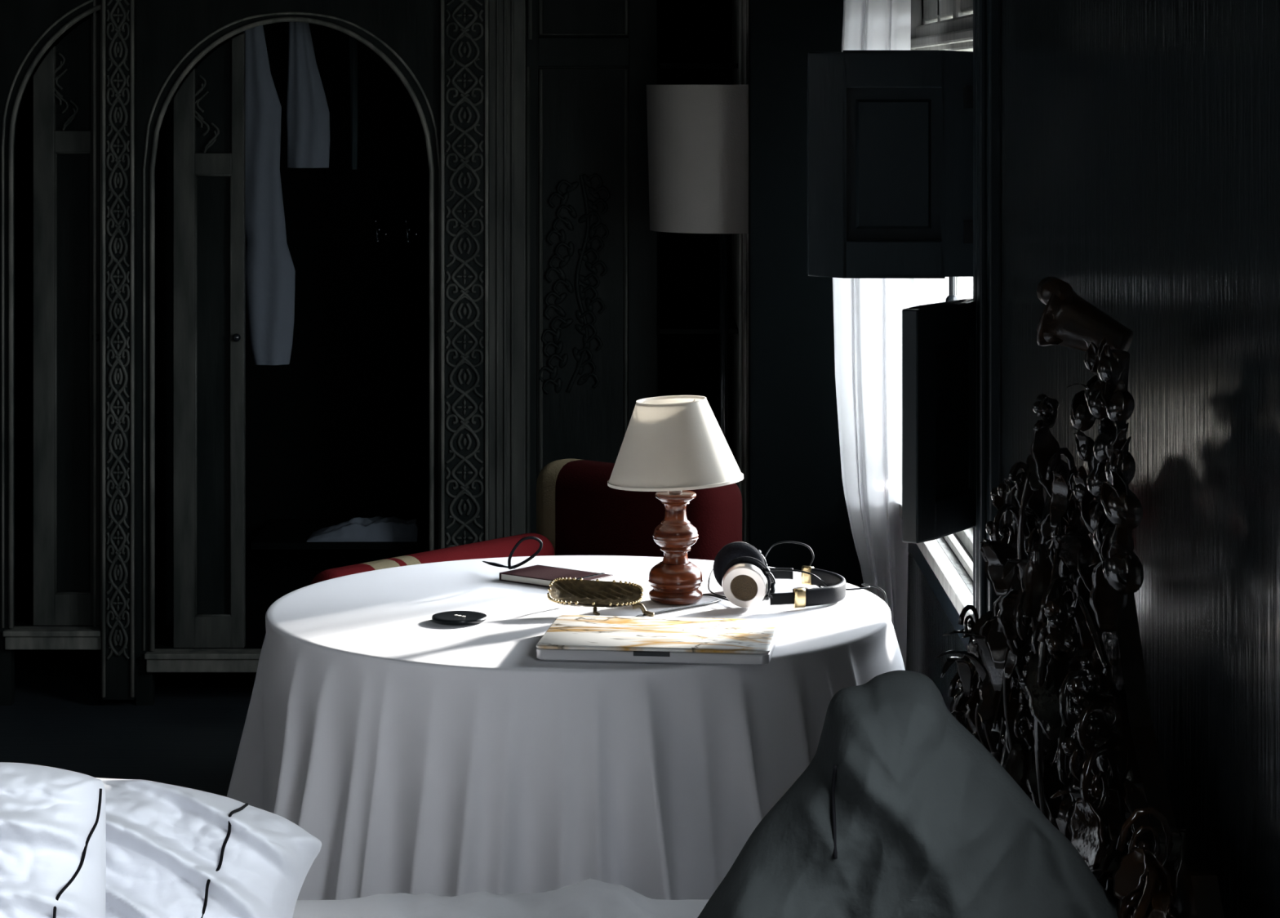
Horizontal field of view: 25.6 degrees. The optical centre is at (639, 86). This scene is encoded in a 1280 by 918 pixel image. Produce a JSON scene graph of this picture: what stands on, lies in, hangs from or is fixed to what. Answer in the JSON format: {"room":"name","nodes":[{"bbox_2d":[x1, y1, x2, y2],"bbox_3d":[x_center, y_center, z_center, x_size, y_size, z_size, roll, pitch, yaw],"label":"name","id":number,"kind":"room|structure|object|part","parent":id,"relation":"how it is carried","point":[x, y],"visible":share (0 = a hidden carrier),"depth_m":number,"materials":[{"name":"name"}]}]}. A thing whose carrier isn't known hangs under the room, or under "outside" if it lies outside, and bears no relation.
{"room":"bedroom","nodes":[
{"label":"bedroom","id":0,"kind":"room"},
{"bbox_2d":[0,659,256,796],"bbox_3d":[-1.175,1.685,3.475,4.050,0.100,9.750,0,0,0],"label":"floor","id":1,"kind":"structure","parent":0,"point":[190,736],"depth_m":7.23,"materials":[{"name":"black carpet"}]},
{"bbox_2d":[0,0,106,705],"bbox_3d":[-1.641,0.410,7.749,0.459,2.450,0.642,0,0,0],"label":"wardrobe","id":2,"kind":"object","parent":1,"relation":"on","point":[51,50],"visible":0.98,"depth_m":7.50,"materials":[{"name":"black wood"}]},
{"bbox_3d":[-1.547,1.458,7.465,0.262,0.051,0.075,0,0,0],"label":"sill","id":3,"kind":"part","parent":2,"relation":"part of","materials":[{"name":"grey wood"}]},
{"bbox_3d":[-1.520,0.621,7.520,0.188,1.646,0.030,0,0,0],"label":"door","id":4,"kind":"part","parent":2,"relation":"part of","materials":[{"name":"brown wood"}]},
{"bbox_3d":[-1.514,0.631,7.512,0.120,1.446,0.014,0,0,0],"label":"door moulding","id":5,"kind":"part","parent":2,"relation":"part of","materials":[{"name":"brown wood"}]},
{"bbox_3d":[-1.508,0.581,7.529,0.098,1.536,0.005,0,0,0],"label":"door panel","id":6,"kind":"part","parent":2,"relation":"part of","materials":[{"name":"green wood"}]},
{"bbox_3d":[-1.444,0.665,7.494,0.022,0.022,0.023,0,0,0],"label":"knob","id":7,"kind":"part","parent":2,"relation":"part of","materials":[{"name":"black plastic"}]},
{"bbox_2d":[101,0,488,705],"bbox_3d":[-0.908,0.410,7.746,1.019,2.450,0.648,0,0,0],"label":"wardrobe","id":8,"kind":"object","parent":1,"relation":"on","point":[220,467],"visible":0.96,"depth_m":7.50,"materials":[{"name":"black wood"}]},
{"bbox_3d":[-0.920,1.517,7.464,0.770,0.051,0.072,0,0,0],"label":"sill","id":9,"kind":"part","parent":8,"relation":"part of","materials":[{"name":"grey wood"}]},
{"bbox_3d":[-1.147,0.680,7.520,0.188,1.646,0.030,0,0,0],"label":"door","id":10,"kind":"part","parent":8,"relation":"part of","materials":[{"name":"brown wood"}]},
{"bbox_3d":[-1.140,0.691,7.512,0.117,1.446,0.014,0,0,0],"label":"door moulding","id":11,"kind":"part","parent":8,"relation":"part of","materials":[{"name":"brown wood"}]},
{"bbox_3d":[-1.135,0.640,7.529,0.098,1.536,0.005,0,0,0],"label":"door panel","id":12,"kind":"part","parent":8,"relation":"part of","materials":[{"name":"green wood"}]},
{"bbox_3d":[-1.071,0.665,7.494,0.022,0.022,0.023,0,0,0],"label":"knob","id":13,"kind":"part","parent":8,"relation":"part of","materials":[{"name":"black plastic"}]},
{"bbox_2d":[242,25,295,364],"bbox_3d":[-1.017,0.246,7.720,0.147,1.024,0.061,0,0,0],"label":"shirt","id":14,"kind":"object","parent":8,"relation":"hanging from","point":[270,272],"visible":0.8,"depth_m":7.70,"materials":[{"name":"grey fabric"}]},
{"bbox_2d":[286,22,329,168],"bbox_3d":[-0.907,-0.022,7.721,0.119,0.486,0.061,0,0,0],"label":"shirt","id":15,"kind":"object","parent":8,"relation":"hanging from","point":[308,113],"visible":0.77,"depth_m":7.70,"materials":[{"name":"grey fabric"}]},
{"bbox_2d":[251,518,429,549],"bbox_3d":[-0.801,1.240,7.835,0.498,0.017,0.430,0,0,0],"label":"shelf","id":16,"kind":"object","parent":8,"relation":"attached to","point":[276,533],"depth_m":7.68,"materials":[{"name":"black wood"}]},
{"bbox_2d":[306,515,421,541],"bbox_3d":[-0.753,1.202,7.720,0.299,0.058,0.160,0,0,0],"label":"linens","id":17,"kind":"object","parent":8,"relation":"on","point":[377,528],"visible":1,"depth_m":7.66,"materials":[{"name":"grey fabric"}]},
{"bbox_2d":[373,217,388,247],"bbox_3d":[-0.742,0.415,8.019,0.034,0.084,0.068,0,0,-28],"label":"coat hook","id":18,"kind":"object","parent":8,"relation":"attached to","point":[377,220],"visible":1,"depth_m":8.04,"materials":[{"name":"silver metal"}]},
{"bbox_2d":[404,217,418,247],"bbox_3d":[-0.656,0.415,8.019,0.034,0.084,0.068,0,0,-28],"label":"coat hook","id":19,"kind":"object","parent":8,"relation":"attached to","point":[408,229],"visible":1,"depth_m":8.04,"materials":[{"name":"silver metal"}]},
{"bbox_2d":[310,457,742,584],"bbox_3d":[-0.223,1.228,5.826,0.521,0.815,0.821,0,0,40],"label":"armchair","id":20,"kind":"object","parent":1,"relation":"on","point":[578,513],"visible":0.08,"depth_m":6.03,"materials":[{"name":"red fabric"}]},
{"bbox_3d":[-0.426,1.203,5.910,0.100,0.464,0.690,0,0,40],"label":"armrest","id":21,"kind":"part","parent":20,"relation":"part of","materials":[{"name":"red fabric"}]},
{"bbox_3d":[-0.006,1.137,6.087,0.520,0.635,0.140,0,0,40],"label":"backrest","id":22,"kind":"part","parent":20,"relation":"part of","materials":[{"name":"red fabric"}]},
{"bbox_2d":[488,0,748,542],"bbox_3d":[-0.051,0.329,7.727,0.698,2.613,0.606,0,0,0],"label":"tall cabinet","id":23,"kind":"object","parent":1,"relation":"on","point":[594,312],"visible":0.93,"depth_m":7.46,"materials":[{"name":"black wood"}]},
{"bbox_3d":[-0.166,0.322,7.456,0.270,2.596,0.028,0,0,0],"label":"door moulding","id":24,"kind":"part","parent":23,"relation":"part of","materials":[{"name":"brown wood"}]},
{"bbox_3d":[-0.149,0.203,7.472,0.242,2.119,0.008,0,0,0],"label":"door panel","id":25,"kind":"part","parent":23,"relation":"part of","materials":[{"name":"black wood"}]},
{"bbox_3d":[-0.127,0.323,7.465,0.346,2.601,0.030,0,0,0],"label":"door","id":26,"kind":"part","parent":23,"relation":"part of","materials":[{"name":"black wood"}]},
{"bbox_2d":[658,313,738,333],"bbox_3d":[0.156,0.649,7.750,0.210,0.012,0.520,0,0,0],"label":"shelf","id":27,"kind":"object","parent":23,"relation":"attached to","point":[668,323],"depth_m":7.66,"materials":[{"name":"green wood"}]},
{"bbox_2d":[658,62,738,69],"bbox_3d":[0.156,-0.057,7.750,0.210,0.012,0.520,0,0,0],"label":"shelf","id":28,"kind":"object","parent":23,"relation":"attached to","point":[661,65],"depth_m":7.49,"materials":[{"name":"green wood"}]},
{"bbox_3d":[0.280,0.410,7.717,0.037,2.450,0.586,0,0,0],"label":"moulding","id":29,"kind":"part","parent":23,"relation":"part of","materials":[{"name":"black wood"}]},
{"bbox_2d":[646,84,748,444],"bbox_3d":[0.213,0.815,7.140,0.394,1.641,0.394,0,0,0],"label":"floor lamp","id":30,"kind":"object","parent":1,"relation":"on","point":[698,135],"visible":0.45,"depth_m":6.97,"materials":[{"name":"white fabric"}]},
{"bbox_3d":[0.213,0.178,7.140,0.394,0.367,0.394,0,0,0],"label":"lamp shade","id":31,"kind":"part","parent":30,"relation":"part of","materials":[{"name":"grey fabric"}]},
{"bbox_2d":[934,276,1224,917],"bbox_3d":[-0.499,0.927,3.317,2.162,1.415,2.095,0,0,0],"label":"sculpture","id":32,"kind":"object","parent":1,"relation":"on","point":[1051,680],"visible":0.79,"depth_m":3.13,"materials":[{"name":"black"}]},
{"bbox_2d":[292,878,709,917],"bbox_3d":[-0.571,1.213,3.378,1.866,0.252,1.262,0,0,0],"label":"duvet","id":33,"kind":"object","parent":32,"relation":"on","point":[589,897],"visible":0.47,"depth_m":3.84,"materials":[{"name":"white fabric"}]},
{"bbox_2d":[0,761,106,917],"bbox_3d":[-0.822,0.937,3.218,0.428,0.334,0.251,0,0,0],"label":"pillow","id":34,"kind":"object","parent":33,"relation":"on","point":[53,823],"visible":1,"depth_m":3.19,"materials":[{"name":"white fabric"}]},
{"bbox_2d":[95,777,321,917],"bbox_3d":[-0.635,0.992,3.470,0.482,0.298,0.298,0,0,0],"label":"pillow","id":35,"kind":"object","parent":33,"relation":"on","point":[172,851],"visible":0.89,"depth_m":3.40,"materials":[{"name":"white fabric"}]},
{"bbox_2d":[697,670,1118,917],"bbox_3d":[0.244,0.846,2.732,0.451,0.544,0.232,0,0,0],"label":"pillow","id":36,"kind":"object","parent":32,"relation":"on","point":[898,810],"visible":1,"depth_m":2.68,"materials":[{"name":"grey fabric"}]},
{"bbox_3d":[0.542,1.038,3.370,0.025,1.195,1.900,0,0,0],"label":"headboard","id":37,"kind":"part","parent":32,"relation":"part of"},
{"bbox_2d":[748,0,863,586],"bbox_3d":[0.431,0.185,6.810,0.337,2.900,0.060,0,0,0],"label":"wall","id":38,"kind":"structure","parent":0,"point":[796,491],"depth_m":6.78,"materials":[{"name":"black paint"}]},
{"bbox_2d":[906,0,1279,917],"bbox_3d":[0.725,0.185,3.375,0.250,2.900,9.550,0,0,0],"label":"wall","id":39,"kind":"structure","parent":0,"point":[1140,139],"depth_m":3.15,"materials":[{"name":"black painted wood"}]},
{"bbox_2d":[832,0,911,670],"bbox_3d":[0.527,0.290,5.782,0.146,2.490,1.798,0,0,0],"label":"curtain","id":40,"kind":"object","parent":39,"relation":"hanging from","point":[868,312],"visible":0.41,"depth_m":6.37,"materials":[{"name":"white fabric"}]},
{"bbox_2d":[898,0,973,629],"bbox_3d":[0.645,0.357,5.810,0.150,1.176,1.832,0,0,0],"label":"window","id":41,"kind":"structure","parent":39,"relation":"in","point":[935,24],"depth_m":5.77,"materials":[{"name":"grey paint"}]},
{"bbox_2d":[807,49,973,278],"bbox_3d":[0.446,0.134,4.915,0.310,0.396,0.037,0,0,3],"label":"window shutter","id":42,"kind":"object","parent":41,"relation":"attached to","point":[890,148],"visible":0.82,"depth_m":4.90,"materials":[{"name":"black wood"}]},
{"bbox_3d":[0.442,0.134,4.919,0.171,0.265,0.007,0,0,2],"label":"panel","id":43,"kind":"part","parent":42,"relation":"part of","materials":[{"name":"black wood"}]},
{"bbox_2d":[914,87,947,306],"bbox_3d":[0.648,0.385,6.305,0.012,0.920,0.670,0,0,0],"label":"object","id":44,"kind":"structure","parent":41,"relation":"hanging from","point":[926,291],"depth_m":6.25,"materials":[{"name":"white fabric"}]},
{"bbox_3d":[0.620,0.915,5.810,0.100,0.060,1.820,0,0,0],"label":"sill","id":45,"kind":"part","parent":41,"relation":"part of","materials":[{"name":"grey paint"}]},
{"bbox_2d":[902,297,974,543],"bbox_3d":[0.527,0.559,4.777,0.037,0.389,0.305,0,0,34],"label":"window shutter","id":46,"kind":"object","parent":41,"relation":"attached to","point":[938,492],"visible":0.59,"depth_m":4.71,"materials":[{"name":"black wood"}]},
{"bbox_3d":[0.521,0.559,4.775,0.007,0.262,0.168,0,0,33],"label":"panel","id":47,"kind":"part","parent":46,"relation":"part of","materials":[{"name":"black wood"}]},
{"bbox_3d":[0.638,0.357,5.600,0.064,0.164,0.030,0,0,0],"label":"handle","id":48,"kind":"part","parent":41,"relation":"part of","materials":[{"name":"white plastic"}]},
{"bbox_2d":[907,542,969,649],"bbox_3d":[0.590,1.290,5.810,0.020,0.690,1.860,0,0,0],"label":"trim","id":49,"kind":"structure","parent":39,"relation":"attached to","point":[941,595],"depth_m":5.56,"materials":[{"name":"black"}]},
{"bbox_2d":[973,0,1000,621],"bbox_3d":[0.584,0.185,4.785,0.032,2.900,0.190,0,0,0],"label":"trim","id":50,"kind":"structure","parent":39,"relation":"attached to","point":[986,13],"depth_m":4.72,"materials":[{"name":"black wood"}]},
{"bbox_3d":[-0.104,1.263,4.810,1.030,0.744,1.030,0,0,0],"label":"round table","id":51,"kind":"object","parent":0,"visible":0},
{"bbox_2d":[226,555,905,899],"bbox_3d":[-0.095,1.246,4.763,1.344,0.721,1.468,0,0,0],"label":"tablecloth","id":52,"kind":"object","parent":51,"relation":"on","point":[422,754],"visible":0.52,"depth_m":4.33,"materials":[{"name":"white fabric"}]},
{"bbox_2d":[431,610,487,625],"bbox_3d":[-0.299,0.880,4.674,0.092,0.010,0.092,0,0,0],"label":"puck","id":53,"kind":"object","parent":52,"relation":"on","point":[451,617],"visible":1,"depth_m":4.66,"materials":[{"name":"black plastic"}]},
{"bbox_2d":[499,564,613,586],"bbox_3d":[-0.150,0.877,5.045,0.176,0.015,0.109,0,0,38],"label":"notebook","id":54,"kind":"object","parent":52,"relation":"on","point":[535,575],"visible":0.76,"depth_m":5.04,"materials":[{"name":"brown leather"}]},
{"bbox_2d":[482,535,542,568],"bbox_3d":[-0.245,0.837,5.093,0.156,0.066,0.044,0,0,42],"label":"strap","id":55,"kind":"object","parent":54,"relation":"on","point":[509,566],"visible":1,"depth_m":5.06,"materials":[{"name":"black leather"}]},
{"bbox_2d":[546,577,654,616],"bbox_3d":[-0.064,0.859,4.756,0.183,0.051,0.092,0,0,4],"label":"dish","id":56,"kind":"object","parent":52,"relation":"on","point":[571,592],"visible":1,"depth_m":4.77,"materials":[{"name":"brown metal"}]},
{"bbox_2d":[548,578,641,607],"bbox_3d":[-0.075,0.855,4.758,0.157,0.036,0.089,0,0,0],"label":"bowl","id":57,"kind":"object","parent":56,"relation":"on","point":[571,592],"depth_m":4.77,"materials":[{"name":"brown metal"}]},
{"bbox_2d":[536,614,779,665],"bbox_3d":[0.032,0.871,4.447,0.361,0.024,0.253,0,0,6],"label":"laptop","id":58,"kind":"object","parent":52,"relation":"on","point":[570,637],"visible":1,"depth_m":4.38,"materials":[{"name":"silver metal"}]},
{"bbox_2d":[607,395,743,604],"bbox_3d":[0.061,0.709,4.852,0.234,0.350,0.234,0,0,0],"label":"table lamp","id":59,"kind":"object","parent":52,"relation":"on","point":[672,446],"visible":1,"depth_m":4.80,"materials":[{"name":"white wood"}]},
{"bbox_3d":[0.061,0.609,4.852,0.234,0.150,0.234,0,0,0],"label":"lamp shade","id":60,"kind":"part","parent":59,"relation":"part of","materials":[{"name":"white fabric"}]},
{"bbox_2d":[635,598,720,616],"bbox_3d":[0.067,0.882,4.772,0.011,0.004,0.212,0,0,43],"label":"pen","id":61,"kind":"object","parent":52,"relation":"on","point":[719,599],"visible":0.93,"depth_m":4.78,"materials":[{"name":"silver plastic"}]},
{"bbox_2d":[702,541,888,608],"bbox_3d":[0.288,0.991,4.906,0.369,0.389,0.295,0,0,0],"label":"headphones","id":62,"kind":"object","parent":52,"relation":"on","point":[743,573],"visible":0.98,"depth_m":4.79,"materials":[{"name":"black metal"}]},
{"bbox_2d":[718,541,748,551],"bbox_3d":[0.173,0.840,4.961,0.084,0.083,0.023,0,0,-3],"label":"ear cup","id":63,"kind":"object","parent":62,"relation":"on","point":[735,543],"depth_m":4.93,"materials":[{"name":"black leather"}]},
{"bbox_2d":[721,562,768,607],"bbox_3d":[0.178,0.844,4.777,0.078,0.077,0.038,0,0,0],"label":"ear cup","id":64,"kind":"object","parent":62,"relation":"on","point":[744,584],"depth_m":4.77,"materials":[{"name":"white"}]}
]}

